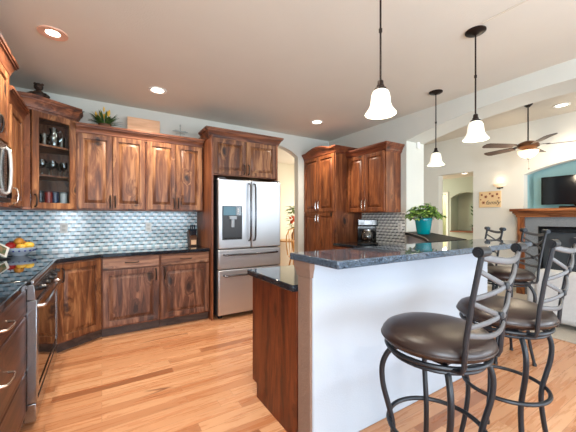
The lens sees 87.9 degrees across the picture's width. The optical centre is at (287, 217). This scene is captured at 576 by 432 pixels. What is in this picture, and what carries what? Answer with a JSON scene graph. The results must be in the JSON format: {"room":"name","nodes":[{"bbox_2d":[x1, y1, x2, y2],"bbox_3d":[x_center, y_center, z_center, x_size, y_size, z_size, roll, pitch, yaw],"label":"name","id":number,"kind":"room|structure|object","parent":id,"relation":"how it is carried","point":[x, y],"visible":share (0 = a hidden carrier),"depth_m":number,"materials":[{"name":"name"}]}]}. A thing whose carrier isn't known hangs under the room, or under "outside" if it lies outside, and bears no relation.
{"room":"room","nodes":[
{"label":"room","id":0,"kind":"room"},
{"bbox_2d":[14,87,328,251],"bbox_3d":[-1.054,-0.075,4.598,5.030,2.750,0.120,0,0,-32],"label":"wall","id":1,"kind":"structure","parent":0,"point":[296,146],"depth_m":4.34,"materials":[{"name":"paint"}]},
{"bbox_2d":[0,91,82,210],"bbox_3d":[-2.648,-0.647,3.161,0.785,1.125,0.615,0,0,-32],"label":"upper cabinet","id":2,"kind":"object","parent":1,"relation":"attached to","point":[45,113],"visible":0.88,"depth_m":3.20,"materials":[{"name":"brown wood"}]},
{"bbox_2d":[27,82,49,98],"bbox_3d":[-2.574,-1.294,3.086,0.195,0.209,0.125,0,0,-32],"label":"figurine","id":3,"kind":"object","parent":2,"relation":"on","point":[38,87],"visible":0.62,"depth_m":3.07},
{"bbox_2d":[39,190,43,202],"bbox_3d":[-2.576,-0.197,3.108,0.070,0.178,0.069,0,0,-32],"label":"cup","id":4,"kind":"object","parent":2,"relation":"in","point":[41,193],"visible":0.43,"depth_m":3.09,"materials":[{"name":"black"}]},
{"bbox_2d":[40,133,47,144],"bbox_3d":[-2.559,-0.819,3.136,0.072,0.120,0.072,0,0,-32],"label":"tumbler","id":5,"kind":"object","parent":2,"relation":"on","point":[40,133],"visible":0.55,"depth_m":3.12,"materials":[{"name":"clear glass"}]},
{"bbox_2d":[44,191,52,202],"bbox_3d":[-2.537,-0.197,3.168,0.070,0.178,0.069,0,0,-32],"label":"cup","id":6,"kind":"object","parent":2,"relation":"in","point":[48,195],"visible":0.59,"depth_m":3.14,"materials":[{"name":"red ceramic"}]},
{"bbox_2d":[30,142,68,154],"bbox_3d":[-2.699,-0.749,3.176,0.685,0.018,0.495,0,0,-32],"label":"shelf","id":7,"kind":"object","parent":2,"relation":"attached to","point":[44,149],"depth_m":3.28,"materials":[{"name":"red wood"}]},
{"bbox_2d":[30,173,68,181],"bbox_3d":[-2.699,-0.439,3.176,0.685,0.018,0.495,0,0,-32],"label":"shelf","id":8,"kind":"object","parent":2,"relation":"attached to","point":[42,177],"depth_m":3.25,"materials":[{"name":"red wood"}]},
{"bbox_2d":[48,160,56,169],"bbox_3d":[-2.533,-0.531,3.217,0.072,0.165,0.072,0,0,-32],"label":"wine glass","id":9,"kind":"object","parent":2,"relation":"on","point":[51,167],"visible":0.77,"depth_m":3.21,"materials":[{"name":"clear glass"}]},
{"bbox_2d":[52,191,58,202],"bbox_3d":[-2.518,-0.197,3.232,0.070,0.178,0.069,0,0,-32],"label":"cup","id":10,"kind":"object","parent":2,"relation":"in","point":[55,194],"visible":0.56,"depth_m":3.21,"materials":[{"name":"blue ceramic"}]},
{"bbox_2d":[48,128,63,146],"bbox_3d":[-2.515,-0.859,3.223,0.103,0.200,0.123,0,0,23],"label":"glass pitcher","id":11,"kind":"object","parent":2,"relation":"on","point":[57,143],"visible":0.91,"depth_m":3.21,"materials":[{"name":"clear glass"}]},
{"bbox_2d":[60,192,66,202],"bbox_3d":[-2.483,-0.197,3.308,0.070,0.178,0.069,0,0,-32],"label":"cup","id":12,"kind":"object","parent":2,"relation":"in","point":[63,195],"visible":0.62,"depth_m":3.28,"materials":[{"name":"white ceramic"}]},
{"bbox_2d":[0,210,196,251],"bbox_3d":[-2.238,0.148,3.784,2.144,0.473,0.008,0,0,-32],"label":"tile backsplash","id":13,"kind":"structure","parent":1,"relation":"attached to","point":[87,230],"depth_m":3.69,"materials":[{"name":"blue tile"}]},
{"bbox_2d":[60,223,67,232],"bbox_3d":[-2.640,0.120,3.522,0.072,0.116,0.009,0,0,-32],"label":"wall outlet","id":14,"kind":"object","parent":13,"relation":"attached to","point":[63,226],"visible":1,"depth_m":3.52,"materials":[{"name":"white plastic"}]},
{"bbox_2d":[146,223,150,230],"bbox_3d":[-1.867,0.120,4.003,0.072,0.116,0.009,0,0,-32],"label":"wall outlet","id":15,"kind":"object","parent":13,"relation":"attached to","point":[148,225],"visible":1,"depth_m":4.00,"materials":[{"name":"white plastic"}]},
{"bbox_2d":[76,132,144,210],"bbox_3d":[-2.129,-0.530,3.622,0.703,0.880,0.384,0,0,-32],"label":"upper cabinet","id":16,"kind":"object","parent":1,"relation":"attached to","point":[110,172],"visible":1,"depth_m":3.48,"materials":[{"name":"brown wood"}]},
{"bbox_2d":[76,122,203,148],"bbox_3d":[-1.828,-0.998,3.807,1.408,0.115,0.385,0,0,-32],"label":"crown molding","id":17,"kind":"structure","parent":16,"relation":"on","point":[81,127],"depth_m":3.61,"materials":[{"name":"brown wood"}]},
{"bbox_2d":[89,107,120,126],"bbox_3d":[-2.185,-1.188,3.563,0.409,0.260,0.311,0,0,-16],"label":"flower arrangement","id":18,"kind":"object","parent":17,"relation":"on","point":[108,120],"visible":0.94,"depth_m":3.53,"materials":[{"name":"green plant"}]},
{"bbox_2d":[127,116,159,132],"bbox_3d":[-1.856,-1.160,3.852,0.380,0.230,0.022,0,0,-32],"label":"wooden plaque","id":19,"kind":"object","parent":17,"relation":"on","point":[133,123],"visible":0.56,"depth_m":3.84,"materials":[{"name":"brown wood"}]},
{"bbox_2d":[172,125,187,135],"bbox_3d":[-1.455,-1.155,4.041,0.182,0.220,0.098,0,0,-5],"label":"metal ornament","id":20,"kind":"object","parent":17,"relation":"on","point":[180,131],"visible":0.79,"depth_m":4.04,"materials":[{"name":"grey metal"}]},
{"bbox_2d":[145,141,202,211],"bbox_3d":[-1.529,-0.530,3.995,0.703,0.880,0.384,0,0,-32],"label":"upper cabinet","id":21,"kind":"object","parent":1,"relation":"attached to","point":[173,172],"visible":0.98,"depth_m":3.85,"materials":[{"name":"brown wood"}]},
{"bbox_2d":[197,126,283,320],"bbox_3d":[-0.721,0.072,4.321,1.130,2.455,0.678,0,0,-32],"label":"tall cabinet","id":22,"kind":"object","parent":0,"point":[230,154],"visible":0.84,"depth_m":4.01,"materials":[{"name":"brown wood"}]},
{"bbox_2d":[278,163,293,265],"bbox_3d":[-1.044,-0.075,7.448,4.100,2.750,0.150,0,0,-32],"label":"wall","id":23,"kind":"structure","parent":0,"point":[285,171],"depth_m":7.97,"materials":[{"name":"paint"}]},
{"bbox_2d":[0,0,575,163],"bbox_3d":[0.760,-1.500,2.564,6.200,0.100,10.350,0,0,-32],"label":"ceiling","id":24,"kind":"structure","parent":0,"point":[279,66],"depth_m":2.64,"materials":[{"name":"paint"}]},
{"bbox_2d":[37,25,67,40],"bbox_3d":[-1.840,-1.443,2.341,0.196,0.010,0.196,0,0,-32],"label":"recessed light","id":25,"kind":"object","parent":24,"relation":"in","point":[53,33],"visible":1,"depth_m":2.33,"materials":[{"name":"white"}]},
{"bbox_2d":[148,87,166,94],"bbox_3d":[-1.478,-1.443,3.391,0.196,0.010,0.196,0,0,-32],"label":"recessed light","id":26,"kind":"object","parent":24,"relation":"in","point":[156,90],"visible":1,"depth_m":3.39,"materials":[{"name":"white"}]},
{"bbox_2d":[311,120,322,124],"bbox_3d":[0.437,-1.443,4.513,0.196,0.010,0.196,0,0,-32],"label":"recessed light","id":27,"kind":"object","parent":24,"relation":"in","point":[316,122],"visible":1,"depth_m":4.52,"materials":[{"name":"white"}]},
{"bbox_2d":[365,0,396,118],"bbox_3d":[0.542,-1.028,1.751,0.180,0.842,0.180,0,0,-32],"label":"pendant lamp","id":28,"kind":"object","parent":24,"relation":"hanging from","point":[381,107],"visible":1,"depth_m":1.74,"materials":[{"name":"white glass"}]},
{"bbox_2d":[427,89,444,166],"bbox_3d":[1.700,-1.028,3.438,0.180,0.842,0.180,0,0,-32],"label":"pendant lamp","id":29,"kind":"object","parent":24,"relation":"hanging from","point":[435,160],"visible":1,"depth_m":3.41,"materials":[{"name":"white glass"}]},
{"bbox_2d":[462,25,488,142],"bbox_3d":[1.454,-1.028,2.319,0.180,0.842,0.180,0,0,-32],"label":"pendant lamp","id":30,"kind":"object","parent":24,"relation":"hanging from","point":[475,130],"visible":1,"depth_m":2.30,"materials":[{"name":"white glass"}]},
{"bbox_2d":[482,0,527,23],"bbox_3d":[2.002,-1.446,1.317,0.010,0.007,2.120,0,0,-32],"label":"trim","id":31,"kind":"structure","parent":24,"relation":"attached to","point":[524,0],"depth_m":2.09,"materials":[{"name":"paint"}]},
{"bbox_2d":[19,311,575,431],"bbox_3d":[2.840,1.350,3.858,11.100,0.100,10.350,0,0,-32],"label":"floor","id":32,"kind":"structure","parent":0,"point":[197,375],"depth_m":2.27,"materials":[{"name":"brown wood"}]},
{"bbox_2d":[0,290,25,431],"bbox_3d":[-1.566,0.864,1.260,0.624,0.873,0.955,0,0,-32],"label":"base cabinet","id":33,"kind":"object","parent":32,"relation":"on","point":[12,319],"visible":0.93,"depth_m":1.55,"materials":[{"name":"brown wood"}]},
{"bbox_2d":[0,282,26,312],"bbox_3d":[-1.574,0.406,1.246,0.589,0.040,0.979,0,0,-32],"label":"countertop","id":34,"kind":"structure","parent":33,"relation":"on","point":[9,292],"depth_m":1.58,"materials":[{"name":"black stone"}]},
{"bbox_2d":[0,260,62,427],"bbox_3d":[-2.069,0.826,2.128,0.670,0.888,1.030,0,0,-32],"label":"range","id":35,"kind":"object","parent":32,"relation":"on","point":[41,277],"visible":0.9,"depth_m":1.98,"materials":[{"name":"silver metal"}]},
{"bbox_2d":[0,260,55,284],"bbox_3d":[-2.093,0.396,2.113,0.614,0.028,1.030,0,0,-32],"label":"cooktop","id":36,"kind":"object","parent":35,"relation":"in","point":[32,273],"depth_m":2.15,"materials":[{"name":"black glass"}]},
{"bbox_2d":[56,258,100,352],"bbox_3d":[-2.506,0.864,3.102,0.964,0.873,0.863,0,0,-32],"label":"base cabinet","id":37,"kind":"object","parent":32,"relation":"on","point":[79,292],"visible":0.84,"depth_m":3.00,"materials":[{"name":"brown wood"}]},
{"bbox_2d":[0,245,209,263],"bbox_3d":[-1.978,0.406,3.366,2.143,0.040,0.971,0,0,-32],"label":"countertop","id":38,"kind":"structure","parent":37,"relation":"on","point":[72,255],"depth_m":3.35,"materials":[{"name":"black stone"}]},
{"bbox_2d":[0,243,10,259],"bbox_3d":[-2.680,0.282,2.760,0.130,0.208,0.239,0,0,0],"label":"cookbook","id":39,"kind":"object","parent":38,"relation":"on","point":[4,250],"visible":1,"depth_m":2.80,"materials":[{"name":"white paper"}]},
{"bbox_2d":[0,245,6,254],"bbox_3d":[-2.678,0.273,2.754,0.043,0.149,0.170,0,0,18],"label":"picture","id":40,"kind":"object","parent":39,"relation":"attached to","point":[3,249],"depth_m":2.80},
{"bbox_2d":[8,246,37,255],"bbox_3d":[-2.757,0.342,3.066,0.290,0.086,0.290,0,0,-32],"label":"fruit bowl","id":41,"kind":"object","parent":38,"relation":"on","point":[12,251],"visible":0.77,"depth_m":3.00,"materials":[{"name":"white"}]},
{"bbox_2d":[5,241,15,248],"bbox_3d":[-2.784,0.274,2.996,0.084,0.090,0.083,0,0,-32],"label":"apple","id":42,"kind":"object","parent":41,"relation":"in","point":[10,244],"visible":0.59,"depth_m":2.98,"materials":[{"name":"red food"}]},
{"bbox_2d":[13,237,23,244],"bbox_3d":[-2.751,0.234,3.058,0.084,0.090,0.083,0,0,-32],"label":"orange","id":43,"kind":"object","parent":41,"relation":"in","point":[19,240],"visible":0.77,"depth_m":3.03,"materials":[{"name":"orange food"}]},
{"bbox_2d":[16,243,26,247],"bbox_3d":[-2.689,0.286,3.014,0.084,0.071,0.063,0,0,-32],"label":"lemon","id":44,"kind":"object","parent":41,"relation":"in","point":[21,245],"visible":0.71,"depth_m":2.99,"materials":[{"name":"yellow food"}]},
{"bbox_2d":[24,241,33,247],"bbox_3d":[-2.673,0.276,3.083,0.092,0.076,0.067,0,0,-32],"label":"lemon","id":45,"kind":"object","parent":41,"relation":"in","point":[28,244],"visible":0.62,"depth_m":3.06,"materials":[{"name":"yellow food"}]},
{"bbox_2d":[187,230,196,245],"bbox_3d":[-1.339,0.276,4.176,0.100,0.219,0.172,0,0,-32],"label":"knife block","id":46,"kind":"object","parent":38,"relation":"on","point":[192,240],"visible":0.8,"depth_m":4.12,"materials":[{"name":"brown wood"}]},
{"bbox_2d":[101,254,159,336],"bbox_3d":[-1.901,0.864,3.600,0.584,0.873,0.656,0,0,-32],"label":"base cabinet","id":47,"kind":"object","parent":32,"relation":"on","point":[130,285],"visible":0.94,"depth_m":3.35,"materials":[{"name":"brown wood"}]},
{"bbox_2d":[159,251,208,326],"bbox_3d":[-1.401,0.864,3.912,0.588,0.873,0.656,0,0,-32],"label":"base cabinet","id":48,"kind":"object","parent":32,"relation":"on","point":[184,277],"visible":0.91,"depth_m":3.66,"materials":[{"name":"brown wood"}]},
{"bbox_2d":[213,177,279,317],"bbox_3d":[-0.655,0.389,4.269,0.910,1.822,0.778,0,0,-32],"label":"refrigerator","id":49,"kind":"object","parent":32,"relation":"on","point":[246,214],"visible":0.88,"depth_m":3.93,"materials":[{"name":"grey metal"}]},
{"bbox_2d":[253,277,297,431],"bbox_3d":[0.460,0.864,2.345,1.350,0.873,0.615,0,0,-32],"label":"base cabinet","id":50,"kind":"object","parent":32,"relation":"on","point":[275,308],"visible":0.37,"depth_m":1.92,"materials":[{"name":"red wood"}]},
{"bbox_2d":[247,265,297,291],"bbox_3d":[0.451,0.406,2.345,1.395,0.040,0.631,0,0,-32],"label":"countertop","id":51,"kind":"structure","parent":50,"relation":"on","point":[285,277],"depth_m":2.02,"materials":[{"name":"black stone"}]},
{"bbox_2d":[280,239,293,262],"bbox_3d":[0.179,0.924,7.509,0.880,0.752,0.880,0,0,-32],"label":"dining table","id":52,"kind":"object","parent":32,"relation":"on","point":[281,240],"visible":0.15,"depth_m":7.42,"materials":[{"name":"brown wood"}]},
{"bbox_2d":[286,206,293,239],"bbox_3d":[0.183,0.124,7.367,0.607,0.846,0.616,0,0,-32],"label":"flower vase","id":53,"kind":"object","parent":52,"relation":"on","point":[292,208],"visible":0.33,"depth_m":7.29,"materials":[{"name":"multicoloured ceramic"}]},
{"bbox_2d":[286,228,293,264],"bbox_3d":[0.231,0.762,6.636,0.478,1.081,0.474,0,0,-18],"label":"dining chair","id":54,"kind":"object","parent":32,"relation":"on","point":[291,228],"visible":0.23,"depth_m":6.77,"materials":[{"name":"brown wood"}]},
{"bbox_2d":[302,144,361,251],"bbox_3d":[0.747,0.060,5.101,0.630,2.480,0.901,0,0,-32],"label":"pantry cabinet","id":55,"kind":"object","parent":32,"relation":"on","point":[327,221],"visible":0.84,"depth_m":4.83,"materials":[{"name":"red wood"}]},
{"bbox_2d":[334,246,348,248],"bbox_3d":[1.161,0.864,4.408,0.654,0.873,0.838,0,0,-32],"label":"base cabinet","id":56,"kind":"object","parent":32,"relation":"on","point":[335,247],"visible":0.04,"depth_m":4.50,"materials":[{"name":"red wood"}]},
{"bbox_2d":[333,242,395,247],"bbox_3d":[1.178,0.406,4.414,0.616,0.040,0.846,0,0,-32],"label":"countertop","id":57,"kind":"structure","parent":56,"relation":"on","point":[344,244],"depth_m":4.36,"materials":[{"name":"black stone"}]},
{"bbox_2d":[357,219,377,244],"bbox_3d":[1.148,0.200,4.340,0.280,0.370,0.246,0,0,10],"label":"coffee maker","id":58,"kind":"object","parent":57,"relation":"on","point":[366,228],"visible":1,"depth_m":4.25,"materials":[{"name":"black"}]},
{"bbox_2d":[379,243,527,431],"bbox_3d":[0.679,0.701,1.313,0.466,1.203,0.530,0,0,-36],"label":"bar stool","id":59,"kind":"object","parent":32,"relation":"on","point":[442,339],"visible":1,"depth_m":1.18,"materials":[{"name":"brown leather"}]},
{"bbox_2d":[484,227,505,326],"bbox_3d":[2.056,0.701,3.332,0.530,1.203,0.466,0,0,2],"label":"bar stool","id":60,"kind":"object","parent":32,"relation":"on","point":[502,229],"visible":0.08,"depth_m":3.19,"materials":[{"name":"black metal"}]},
{"bbox_2d":[456,237,575,431],"bbox_3d":[1.230,0.701,1.653,0.466,1.203,0.530,0,0,-36],"label":"bar stool","id":61,"kind":"object","parent":32,"relation":"on","point":[523,315],"visible":0.74,"depth_m":1.50,"materials":[{"name":"black metal"}]},
{"bbox_2d":[487,228,550,366],"bbox_3d":[2.056,0.701,2.802,0.530,1.203,0.466,0,0,2],"label":"bar stool","id":62,"kind":"object","parent":32,"relation":"on","point":[502,273],"visible":0.58,"depth_m":2.65,"materials":[{"name":"black metal"}]},
{"bbox_2d":[487,286,575,343],"bbox_3d":[4.477,1.292,2.581,2.050,0.013,6.150,0,0,-32],"label":"carpet","id":63,"kind":"object","parent":32,"relation":"on","point":[563,332],"depth_m":3.42,"materials":[{"name":"beige carpet"}]},
{"bbox_2d":[509,208,575,293],"bbox_3d":[4.499,0.565,4.261,0.255,1.440,2.230,0,0,-32],"label":"fireplace","id":64,"kind":"object","parent":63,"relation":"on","point":[561,222],"visible":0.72,"depth_m":4.81,"materials":[{"name":"brown wood"}]},
{"bbox_2d":[509,208,575,216],"bbox_3d":[4.499,-0.085,4.261,0.255,0.141,2.230,0,0,-32],"label":"mantel shelf","id":65,"kind":"object","parent":64,"relation":"attached to","point":[533,212],"depth_m":4.75,"materials":[{"name":"brown wood"}]},
{"bbox_2d":[559,206,575,207],"bbox_3d":[4.297,-0.171,4.583,0.100,0.029,0.200,0,0,-32],"label":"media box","id":66,"kind":"object","parent":64,"relation":"on","point":[559,206],"visible":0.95,"depth_m":4.55,"materials":[{"name":"black plastic"}]},
{"bbox_2d":[527,269,575,326],"bbox_3d":[3.920,0.956,3.088,0.920,0.660,2.160,0,0,-32],"label":"sofa","id":67,"kind":"object","parent":63,"relation":"on","point":[569,307],"visible":0.39,"depth_m":3.45,"materials":[{"name":"grey fabric"}]},
{"bbox_2d":[312,236,486,431],"bbox_3d":[1.320,0.771,2.804,0.918,1.058,3.256,0,0,33],"label":"wall","id":68,"kind":"structure","parent":0,"point":[351,307],"depth_m":1.84,"materials":[{"name":"paint"}]},
{"bbox_2d":[294,260,314,278],"bbox_3d":[0.089,0.284,1.671,0.033,0.085,0.155,0,0,-32],"label":"trim","id":69,"kind":"structure","parent":68,"relation":"attached to","point":[303,269],"depth_m":1.65,"materials":[{"name":"paint"}]},
{"bbox_2d":[298,275,311,431],"bbox_3d":[0.095,0.814,1.676,0.016,0.972,0.123,0,0,-32],"label":"trim","id":70,"kind":"structure","parent":68,"relation":"attached to","point":[304,284],"depth_m":1.67,"materials":[{"name":"paint"}]},
{"bbox_2d":[290,239,531,269],"bbox_3d":[1.047,0.220,2.136,2.185,0.040,0.420,0,0,-32],"label":"countertop","id":71,"kind":"structure","parent":68,"relation":"on","point":[346,258],"depth_m":1.75,"materials":[{"name":"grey stone"}]},
{"bbox_2d":[405,231,466,242],"bbox_3d":[1.608,0.217,3.388,0.417,0.046,2.095,0,0,16],"label":"countertop","id":72,"kind":"structure","parent":68,"relation":"on","point":[432,237],"depth_m":3.09,"materials":[{"name":"stone"}]},
{"bbox_2d":[405,203,446,233],"bbox_3d":[1.634,0.007,3.603,0.474,0.373,0.492,0,0,-32],"label":"potted plant","id":73,"kind":"object","parent":72,"relation":"on","point":[423,225],"visible":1,"depth_m":3.53,"materials":[{"name":"green plant"}]},
{"bbox_2d":[329,58,575,244],"bbox_3d":[3.004,-0.175,2.459,0.400,2.950,7.800,0,0,-32],"label":"wall","id":74,"kind":"structure","parent":0,"point":[559,79],"depth_m":3.88,"materials":[{"name":"paint"}]},
{"bbox_2d":[345,141,404,212],"bbox_3d":[1.276,-0.562,4.489,0.380,0.965,0.823,0,0,-32],"label":"upper cabinet","id":75,"kind":"object","parent":74,"relation":"attached to","point":[374,170],"visible":1,"depth_m":4.28,"materials":[{"name":"red wood"}]},
{"bbox_2d":[362,212,404,244],"bbox_3d":[1.437,0.153,4.590,0.007,0.464,0.815,0,0,-32],"label":"tile backsplash","id":76,"kind":"structure","parent":74,"relation":"attached to","point":[387,232],"depth_m":4.46,"materials":[{"name":"grey tile"}]},
{"bbox_2d":[398,223,401,230],"bbox_3d":[1.608,0.130,4.299,0.009,0.116,0.072,0,0,-32],"label":"wall outlet","id":77,"kind":"object","parent":76,"relation":"attached to","point":[399,224],"visible":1,"depth_m":4.29,"materials":[{"name":"white plastic"}]},
{"bbox_2d":[443,176,472,239],"bbox_3d":[5.119,0.080,8.192,0.150,2.440,3.700,0,0,-32],"label":"wall","id":78,"kind":"structure","parent":0,"point":[454,187],"depth_m":8.59,"materials":[{"name":"paint"}]},
{"bbox_2d":[443,192,447,235],"bbox_3d":[4.532,0.270,8.975,0.020,2.060,0.570,0,0,-32],"label":"trim","id":79,"kind":"structure","parent":78,"relation":"attached to","point":[446,193],"depth_m":8.77,"materials":[{"name":"white wood"}]},
{"bbox_2d":[443,192,472,234],"bbox_3d":[4.699,0.080,7.931,3.640,2.440,3.700,0,0,-32],"label":"wall","id":80,"kind":"structure","parent":0,"point":[462,201],"depth_m":8.80,"materials":[{"name":"paint"}]},
{"bbox_2d":[450,230,472,232],"bbox_3d":[5.059,0.383,8.402,0.430,0.035,0.800,0,0,-32],"label":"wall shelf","id":81,"kind":"object","parent":80,"relation":"attached to","point":[454,230],"visible":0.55,"depth_m":8.37,"materials":[{"name":"brown wood"}]},
{"bbox_2d":[469,204,472,219],"bbox_3d":[5.293,-0.180,8.501,0.023,0.460,0.260,0,0,-32],"label":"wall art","id":82,"kind":"object","parent":80,"relation":"attached to","point":[470,205],"visible":0.32,"depth_m":8.57,"materials":[{"name":"grey"}]},
{"bbox_2d":[443,172,472,179],"bbox_3d":[4.699,-1.190,7.931,3.640,0.100,3.700,0,0,-32],"label":"ceiling","id":83,"kind":"structure","parent":0,"point":[469,174],"depth_m":8.21,"materials":[{"name":"paint"}]},
{"bbox_2d":[424,111,575,290],"bbox_3d":[5.036,-0.175,3.794,0.160,2.950,7.920,0,0,-32],"label":"wall","id":84,"kind":"structure","parent":0,"point":[458,157],"depth_m":5.48,"materials":[{"name":"paint"}]},
{"bbox_2d":[479,191,500,207],"bbox_3d":[3.791,-0.350,5.614,0.025,0.300,0.374,0,0,-32],"label":"framed art","id":85,"kind":"object","parent":84,"relation":"attached to","point":[490,198],"visible":1,"depth_m":5.60,"materials":[{"name":"beige paper"}]},
{"bbox_2d":[493,183,506,188],"bbox_3d":[3.846,-0.577,5.457,0.104,0.090,0.222,0,0,-32],"label":"wall sconce","id":86,"kind":"object","parent":84,"relation":"attached to","point":[499,186],"visible":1,"depth_m":5.43,"materials":[{"name":"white glass"}]},
{"bbox_2d":[528,161,575,208],"bbox_3d":[4.873,-0.550,4.529,0.340,1.100,2.140,0,0,-32],"label":"wall niche","id":87,"kind":"object","parent":84,"relation":"in","point":[569,168],"visible":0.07,"depth_m":5.28,"materials":[{"name":"paint"}]},
{"bbox_2d":[541,174,575,205],"bbox_3d":[4.605,-0.397,4.751,0.160,0.590,0.910,0,0,-32],"label":"television","id":88,"kind":"object","parent":87,"relation":"attached to","point":[555,190],"visible":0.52,"depth_m":4.92,"materials":[{"name":"black"}]},
{"bbox_2d":[424,92,575,144],"bbox_3d":[4.284,-1.700,3.326,2.710,0.100,7.920,0,0,-32],"label":"ceiling","id":89,"kind":"structure","parent":0,"point":[544,108],"depth_m":4.77,"materials":[{"name":"paint"}]},
{"bbox_2d":[482,103,575,168],"bbox_3d":[3.474,-1.185,4.327,1.212,0.969,1.234,0,0,-32],"label":"ceiling fan","id":90,"kind":"object","parent":89,"relation":"hanging from","point":[528,148],"visible":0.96,"depth_m":4.27,"materials":[{"name":"brown wood"}]},
{"bbox_2d":[553,103,570,107],"bbox_3d":[3.996,-1.643,4.366,0.196,0.010,0.196,0,0,-32],"label":"recessed light","id":91,"kind":"object","parent":89,"relation":"in","point":[560,105],"visible":1,"depth_m":4.37,"materials":[{"name":"white"}]},
{"bbox_3d":[-1.179,-0.075,-0.074,0.120,2.750,7.920,0,0,-32],"label":"wall","id":92,"kind":"structure","parent":0,"visible":0},
{"bbox_2d":[0,32,18,144],"bbox_3d":[-2.155,-0.902,1.995,0.400,0.680,0.825,0,0,-32],"label":"upper cabinet","id":93,"kind":"object","parent":92,"relation":"attached to","point":[8,64],"visible":0.94,"depth_m":2.24,"materials":[{"name":"brown wood"}]},
{"bbox_2d":[0,140,12,202],"bbox_3d":[-2.131,-0.338,1.972,0.406,0.435,0.750,0,0,-32],"label":"microwave","id":94,"kind":"object","parent":93,"relation":"attached to","point":[6,160],"visible":1,"depth_m":2.22,"materials":[{"name":"silver metal"}]},
{"bbox_2d":[0,85,29,208],"bbox_3d":[-2.524,-0.573,2.565,0.375,0.965,0.652,0,0,-32],"label":"upper cabinet","id":95,"kind":"object","parent":92,"relation":"attached to","point":[18,110],"visible":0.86,"depth_m":2.66,"materials":[{"name":"brown wood"}]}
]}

